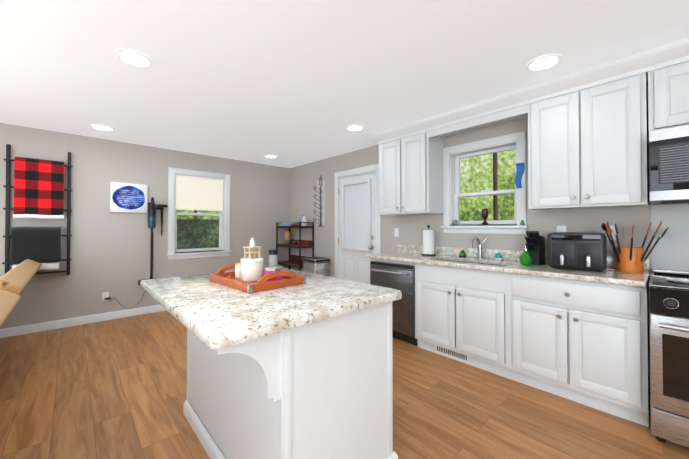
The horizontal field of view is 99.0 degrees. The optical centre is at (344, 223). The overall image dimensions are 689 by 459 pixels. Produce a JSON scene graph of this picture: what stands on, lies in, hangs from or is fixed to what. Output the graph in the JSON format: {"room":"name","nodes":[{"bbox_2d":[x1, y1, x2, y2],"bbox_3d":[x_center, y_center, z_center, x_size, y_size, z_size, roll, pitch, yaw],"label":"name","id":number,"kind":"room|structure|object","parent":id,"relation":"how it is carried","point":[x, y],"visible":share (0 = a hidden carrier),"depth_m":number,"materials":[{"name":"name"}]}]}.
{"room":"kitchen","nodes":[
{"label":"kitchen","id":0,"kind":"room"},
{"bbox_2d":[0,123,289,328],"bbox_3d":[-3.558,0.077,3.698,6.870,2.420,0.150,1,-1,-43],"label":"wall","id":1,"kind":"structure","parent":0,"point":[109,252],"depth_m":4.00,"materials":[{"name":"beige paint"}]},
{"bbox_2d":[2,144,72,274],"bbox_3d":[-3.579,-0.131,3.447,0.565,1.530,0.170,1,-1,-43],"label":"blanket ladder","id":2,"kind":"object","parent":1,"relation":"attached to","point":[38,187],"visible":0.9,"depth_m":3.40,"materials":[{"name":"black metal"}]},
{"bbox_2d":[0,304,165,337],"bbox_3d":[-3.491,1.236,3.636,6.540,0.100,0.014,1,-1,-43],"label":"baseboard","id":3,"kind":"structure","parent":1,"relation":"attached to","point":[32,328],"depth_m":3.71,"materials":[{"name":"white"}]},
{"bbox_2d":[102,292,110,300],"bbox_3d":[-3.173,0.974,3.922,0.095,0.114,0.030,1,-1,-43],"label":"electrical outlet plate","id":4,"kind":"object","parent":1,"relation":"attached to","point":[105,296],"visible":1,"depth_m":3.92,"materials":[{"name":"white plastic"}]},
{"bbox_2d":[110,182,147,212],"bbox_3d":[-2.997,-0.359,4.097,0.420,0.408,0.030,1,-1,-43],"label":"picture","id":5,"kind":"object","parent":1,"relation":"attached to","point":[129,197],"visible":1,"depth_m":4.08},
{"bbox_2d":[114,197,167,307],"bbox_3d":[-2.840,0.402,4.111,0.642,1.557,0.211,1,-1,-43],"label":"vacuum","id":6,"kind":"object","parent":1,"relation":"attached to","point":[152,207],"visible":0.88,"depth_m":4.17,"materials":[{"name":"black plastic"}]},
{"bbox_2d":[167,167,230,259],"bbox_3d":[-2.352,-0.069,4.782,0.960,1.555,0.200,1,-1,-43],"label":"window","id":7,"kind":"structure","parent":1,"relation":"in","point":[191,190],"depth_m":4.75,"materials":[{"name":"white"}]},
{"bbox_2d":[0,310,688,458],"bbox_3d":[-0.875,1.305,0.786,6.870,0.100,8.050,1,-1,-43],"label":"floor","id":8,"kind":"structure","parent":0,"point":[112,389],"depth_m":2.02,"materials":[{"name":"brown wood"}]},
{"bbox_2d":[0,289,20,326],"bbox_3d":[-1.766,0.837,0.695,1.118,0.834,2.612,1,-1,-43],"label":"chair","id":9,"kind":"object","parent":8,"relation":"on","point":[9,301],"visible":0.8,"depth_m":1.79,"materials":[{"name":"beige wood"}]},
{"bbox_2d":[0,259,40,295],"bbox_3d":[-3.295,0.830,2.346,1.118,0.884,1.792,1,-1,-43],"label":"chair","id":10,"kind":"object","parent":8,"relation":"on","point":[16,279],"visible":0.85,"depth_m":2.33,"materials":[{"name":"beige wood"}]},
{"bbox_2d":[269,250,277,265],"bbox_3d":[-1.313,0.895,5.406,0.163,0.822,0.160,1,-1,-43],"label":"air purifier","id":11,"kind":"object","parent":8,"relation":"on","point":[273,257],"visible":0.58,"depth_m":5.34,"materials":[{"name":"white plastic"}]},
{"bbox_2d":[151,296,397,458],"bbox_3d":[-0.476,0.827,1.672,0.897,0.875,1.248,1,-1,-43],"label":"kitchen island","id":12,"kind":"object","parent":8,"relation":"on","point":[302,371],"depth_m":1.31,"materials":[{"name":"white wood"}]},
{"bbox_2d":[140,268,401,351],"bbox_3d":[-0.478,0.368,1.668,0.955,0.043,1.290,1,-1,-43],"label":"island countertop","id":13,"kind":"structure","parent":12,"relation":"on","point":[222,317],"depth_m":1.28,"materials":[{"name":"beige stone"}]},
{"bbox_2d":[209,264,305,292],"bbox_3d":[-0.525,0.303,1.744,0.377,0.088,0.518,1,-1,-43],"label":"wooden tray","id":14,"kind":"object","parent":13,"relation":"on","point":[221,276],"visible":0.77,"depth_m":1.60,"materials":[{"name":"brown wood"}]},
{"bbox_2d":[235,262,240,277],"bbox_3d":[-0.656,0.290,1.844,0.062,0.091,0.062,1,-1,-43],"label":"jar candle","id":15,"kind":"object","parent":14,"relation":"on","point":[237,269],"visible":0.54,"depth_m":1.82,"materials":[{"name":"white wax"}]},
{"bbox_2d":[240,237,263,281],"bbox_3d":[-0.549,0.207,1.751,0.132,0.255,0.132,1,-1,-43],"label":"jar candle","id":16,"kind":"object","parent":14,"relation":"on","point":[251,269],"visible":0.98,"depth_m":1.70,"materials":[{"name":"white wax"}]},
{"bbox_2d":[264,265,283,281],"bbox_3d":[-0.414,0.292,1.726,0.112,0.083,0.115,1,-1,-43],"label":"candle","id":17,"kind":"object","parent":14,"relation":"on","point":[271,269],"visible":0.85,"depth_m":1.69,"materials":[{"name":"pink wax"}]},
{"bbox_2d":[276,222,313,270],"bbox_3d":[-0.929,0.641,5.445,0.300,1.330,0.800,1,-1,-43],"label":"shelf rack","id":18,"kind":"object","parent":8,"relation":"on","point":[295,261],"visible":0.62,"depth_m":5.32,"materials":[{"name":"black metal"}]},
{"bbox_2d":[280,223,292,225],"bbox_3d":[-1.078,0.013,5.606,0.220,0.058,0.260,1,-1,-43],"label":"towel","id":19,"kind":"object","parent":18,"relation":"on","point":[285,224],"visible":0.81,"depth_m":5.51,"materials":[{"name":"blue fabric"}]},
{"bbox_2d":[284,231,290,243],"bbox_3d":[-1.092,0.263,5.618,0.130,0.248,0.130,1,-1,-43],"label":"bottle","id":20,"kind":"object","parent":18,"relation":"on","point":[287,238],"visible":1,"depth_m":5.58,"materials":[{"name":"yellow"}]},
{"bbox_2d":[300,216,306,225],"bbox_3d":[-0.723,-0.062,5.252,0.100,0.200,0.193,1,-1,-43],"label":"pitcher","id":21,"kind":"object","parent":18,"relation":"on","point":[303,219],"visible":0.92,"depth_m":5.21,"materials":[{"name":"white ceramic"}]},
{"bbox_2d":[302,257,329,275],"bbox_3d":[-0.492,0.938,4.919,0.362,0.725,0.362,1,-1,-43],"label":"trash can","id":22,"kind":"object","parent":8,"relation":"on","point":[318,265],"visible":0.46,"depth_m":4.82,"materials":[{"name":"silver metal"}]},
{"bbox_2d":[370,261,417,345],"bbox_3d":[0.698,0.862,3.412,0.641,0.842,0.596,1,-1,-43],"label":"dishwasher","id":23,"kind":"object","parent":8,"relation":"on","point":[401,277],"visible":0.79,"depth_m":3.14,"materials":[{"name":"grey metal"}]},
{"bbox_2d":[370,259,649,426],"bbox_3d":[1.806,0.834,2.258,0.638,0.875,3.860,1,-1,-43],"label":"base cabinet","id":24,"kind":"object","parent":8,"relation":"on","point":[585,343],"visible":0.96,"depth_m":2.18,"materials":[{"name":"white wood"}]},
{"bbox_2d":[365,244,649,287],"bbox_3d":[1.794,0.428,2.279,0.633,0.344,3.900,1,-1,-43],"label":"countertop","id":25,"kind":"structure","parent":24,"relation":"on","point":[509,262],"depth_m":2.59,"materials":[{"name":"stone"}]},
{"bbox_2d":[421,225,435,255],"bbox_3d":[0.982,0.191,3.437,0.170,0.355,0.170,1,-1,-43],"label":"paper towel holder","id":26,"kind":"object","parent":25,"relation":"on","point":[428,242],"visible":1,"depth_m":3.38,"materials":[{"name":"white paper"}]},
{"bbox_2d":[459,250,465,257],"bbox_3d":[1.284,0.328,3.197,0.076,0.075,0.076,1,-1,-43],"label":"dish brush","id":27,"kind":"object","parent":25,"relation":"on","point":[462,253],"visible":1,"depth_m":3.17,"materials":[{"name":"green plastic"}]},
{"bbox_2d":[469,237,487,258],"bbox_3d":[1.354,0.249,2.987,0.265,0.228,0.095,1,-1,-43],"label":"faucet","id":28,"kind":"object","parent":25,"relation":"on","point":[480,253],"visible":1,"depth_m":3.04,"materials":[{"name":"silver metal"}]},
{"bbox_2d":[494,253,501,259],"bbox_3d":[1.528,0.326,2.919,0.072,0.074,0.072,1,-1,-43],"label":"dish brush","id":29,"kind":"object","parent":25,"relation":"on","point":[497,256],"visible":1,"depth_m":2.90,"materials":[{"name":"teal plastic"}]},
{"bbox_2d":[520,244,531,264],"bbox_3d":[1.574,0.269,2.553,0.094,0.180,0.094,1,-1,-43],"label":"soap dispenser","id":30,"kind":"object","parent":25,"relation":"on","point":[525,258],"visible":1,"depth_m":2.53,"materials":[{"name":"green plastic"}]},
{"bbox_2d":[525,231,544,264],"bbox_3d":[1.698,0.212,2.634,0.246,0.295,0.110,1,-1,-43],"label":"knife block","id":31,"kind":"object","parent":25,"relation":"on","point":[535,246],"visible":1,"depth_m":2.59,"materials":[{"name":"black plastic"}]},
{"bbox_2d":[547,232,606,271],"bbox_3d":[1.838,0.214,2.331,0.360,0.285,0.365,-1,-1,41],"label":"air fryer","id":32,"kind":"object","parent":25,"relation":"on","point":[581,250],"visible":1,"depth_m":2.22,"materials":[{"name":"grey plastic"}]},
{"bbox_2d":[601,221,668,272],"bbox_3d":[2.081,0.167,2.122,0.324,0.373,0.354,1,-1,-43],"label":"utensil crock","id":33,"kind":"object","parent":25,"relation":"on","point":[630,259],"visible":1,"depth_m":2.12,"materials":[{"name":"orange wood"}]},
{"bbox_2d":[649,269,688,447],"bbox_3d":[2.260,0.796,1.642,0.793,0.934,0.756,1,-1,-43],"label":"range","id":34,"kind":"object","parent":8,"relation":"on","point":[669,345],"visible":1,"depth_m":1.64,"materials":[{"name":"silver metal"}]},
{"bbox_2d":[647,274,688,283],"bbox_3d":[2.049,0.345,1.793,0.213,0.016,0.291,1,-1,-43],"label":"spoon rest","id":35,"kind":"object","parent":34,"relation":"on","point":[681,280],"visible":1,"depth_m":1.80,"materials":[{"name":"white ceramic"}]},
{"bbox_2d":[0,0,688,167],"bbox_3d":[-0.875,-1.215,0.814,6.870,0.100,8.050,1,-1,-43],"label":"ceiling","id":36,"kind":"structure","parent":0,"point":[291,83],"depth_m":2.09,"materials":[{"name":"white paint"}]},
{"bbox_2d":[90,124,114,130],"bbox_3d":[-2.859,-1.130,3.479,0.223,0.010,0.223,0,-1,2],"label":"recessed light","id":37,"kind":"object","parent":36,"relation":"in","point":[100,127],"depth_m":3.46,"materials":[{"name":"white plastic"}]},
{"bbox_2d":[114,48,152,67],"bbox_3d":[-1.464,-1.146,2.046,0.223,0.010,0.223,0,-1,2],"label":"recessed light","id":38,"kind":"object","parent":36,"relation":"in","point":[141,60],"depth_m":2.04,"materials":[{"name":"white plastic"}]},
{"bbox_2d":[264,155,277,157],"bbox_3d":[-1.227,-1.115,4.895,0.223,0.010,0.223,0,-1,2],"label":"recessed light","id":39,"kind":"object","parent":36,"relation":"in","point":[267,156],"depth_m":4.89,"materials":[{"name":"white plastic"}]},
{"bbox_2d":[346,125,364,131],"bbox_3d":[0.127,-1.130,3.491,0.223,0.010,0.223,0,-1,2],"label":"recessed light","id":40,"kind":"object","parent":36,"relation":"in","point":[354,128],"depth_m":3.49,"materials":[{"name":"white plastic"}]},
{"bbox_2d":[525,54,562,71],"bbox_3d":[1.425,-1.146,2.104,0.223,0.010,0.223,0,-1,2],"label":"recessed light","id":41,"kind":"object","parent":36,"relation":"in","point":[548,61],"depth_m":2.09,"materials":[{"name":"white plastic"}]},
{"bbox_2d":[290,111,688,276],"bbox_3d":[1.591,0.070,3.082,0.150,2.420,8.050,1,-1,-43],"label":"wall","id":42,"kind":"structure","parent":0,"point":[304,178],"depth_m":3.47,"materials":[{"name":"beige paint"}]},
{"bbox_2d":[314,176,325,225],"bbox_3d":[-0.464,-0.393,5.075,0.163,0.880,0.230,1,-1,-43],"label":"wine rack","id":43,"kind":"object","parent":42,"relation":"attached to","point":[321,194],"visible":0.96,"depth_m":5.09,"materials":[{"name":"white metal"}]},
{"bbox_2d":[334,164,380,283],"bbox_3d":[0.214,0.226,4.524,0.209,2.140,0.980,1,-1,-43],"label":"door","id":44,"kind":"structure","parent":42,"relation":"attached to","point":[357,227],"depth_m":4.50,"materials":[{"name":"white wood"}]},
{"bbox_2d":[394,228,398,236],"bbox_3d":[0.693,0.120,3.933,0.012,0.114,0.070,1,-1,-43],"label":"switch plate","id":45,"kind":"object","parent":42,"relation":"attached to","point":[396,232],"visible":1,"depth_m":3.93,"materials":[{"name":"white plastic"}]},
{"bbox_2d":[376,118,443,214],"bbox_3d":[0.789,-0.624,3.594,0.338,1.020,0.720,1,-1,-43],"label":"upper cabinet","id":46,"kind":"object","parent":42,"relation":"attached to","point":[410,156],"depth_m":3.39,"materials":[{"name":"white wood"}]},
{"bbox_2d":[441,131,527,233],"bbox_3d":[1.488,-0.389,3.162,0.200,0.989,0.880,1,-1,-43],"label":"window","id":47,"kind":"structure","parent":42,"relation":"in","point":[452,195],"depth_m":3.16,"materials":[{"name":"white wood"}]},
{"bbox_2d":[482,209,487,223],"bbox_3d":[1.492,-0.074,3.121,0.068,0.165,0.068,1,-1,-43],"label":"vase","id":48,"kind":"object","parent":47,"relation":"on","point":[484,214],"visible":1,"depth_m":3.10,"materials":[{"name":"red glass"}]},
{"bbox_2d":[515,163,524,187],"bbox_3d":[1.689,-0.463,2.833,0.018,0.240,0.087,1,-1,-43],"label":"cloth","id":49,"kind":"object","parent":47,"relation":"hanging from","point":[520,170],"visible":1,"depth_m":2.83,"materials":[{"name":"blue fabric"}]},
{"bbox_2d":[557,226,565,231],"bbox_3d":[1.923,0.075,2.606,0.009,0.114,0.070,1,-1,-43],"label":"electrical outlet plate","id":50,"kind":"object","parent":42,"relation":"attached to","point":[561,228],"visible":0.46,"depth_m":2.60,"materials":[{"name":"white plastic"}]},
{"bbox_2d":[524,51,648,209],"bbox_3d":[1.927,-0.638,2.365,0.338,1.020,0.710,1,-1,-43],"label":"upper cabinet","id":51,"kind":"object","parent":42,"relation":"attached to","point":[587,138],"depth_m":2.20,"materials":[{"name":"white wood"}]},
{"bbox_2d":[606,226,615,239],"bbox_3d":[2.147,0.072,2.364,0.009,0.114,0.070,1,-1,-43],"label":"electrical outlet plate","id":52,"kind":"object","parent":42,"relation":"attached to","point":[612,228],"visible":0.31,"depth_m":2.35,"materials":[{"name":"white plastic"}]},
{"bbox_2d":[648,38,688,130],"bbox_3d":[2.325,-0.885,1.937,0.338,0.535,0.444,1,-1,-43],"label":"upper cabinet","id":53,"kind":"object","parent":42,"relation":"attached to","point":[668,66],"depth_m":1.91,"materials":[{"name":"white wood"}]},
{"bbox_2d":[649,125,688,204],"bbox_3d":[2.398,-0.375,1.783,0.432,0.462,0.756,1,-1,-43],"label":"over-the-range microwave","id":54,"kind":"object","parent":53,"relation":"attached to","point":[668,165],"visible":1,"depth_m":1.85,"materials":[{"name":"grey metal"}]},
{"bbox_2d":[651,204,688,270],"bbox_3d":[2.555,0.100,1.923,0.004,0.475,0.756,1,-1,-43],"label":"panel","id":55,"kind":"object","parent":42,"relation":"attached to","point":[670,250],"visible":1,"depth_m":2.13,"materials":[{"name":"grey"}]},
{"label":"outside","id":56,"kind":"structure","parent":0,"visible":0},
{"bbox_2d":[176,208,218,219],"bbox_3d":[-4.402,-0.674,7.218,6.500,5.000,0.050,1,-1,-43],"label":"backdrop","id":57,"kind":"structure","parent":56,"point":[198,217],"depth_m":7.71,"materials":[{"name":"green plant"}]},
{"bbox_2d":[177,219,218,248],"bbox_3d":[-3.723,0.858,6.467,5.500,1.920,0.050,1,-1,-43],"label":"hedge","id":58,"kind":"object","parent":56,"point":[193,233],"depth_m":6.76,"materials":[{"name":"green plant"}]},
{"bbox_2d":[459,150,514,220],"bbox_3d":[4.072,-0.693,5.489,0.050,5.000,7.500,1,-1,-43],"label":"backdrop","id":59,"kind":"structure","parent":56,"point":[470,185],"depth_m":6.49,"materials":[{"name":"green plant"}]},
{"bbox_2d":[493,152,497,219],"bbox_3d":[2.816,-0.693,5.484,0.075,5.000,0.075,0,-1,26],"label":"trunk","id":60,"kind":"object","parent":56,"point":[495,180],"depth_m":5.46,"materials":[{"name":"black plant"}]}
]}

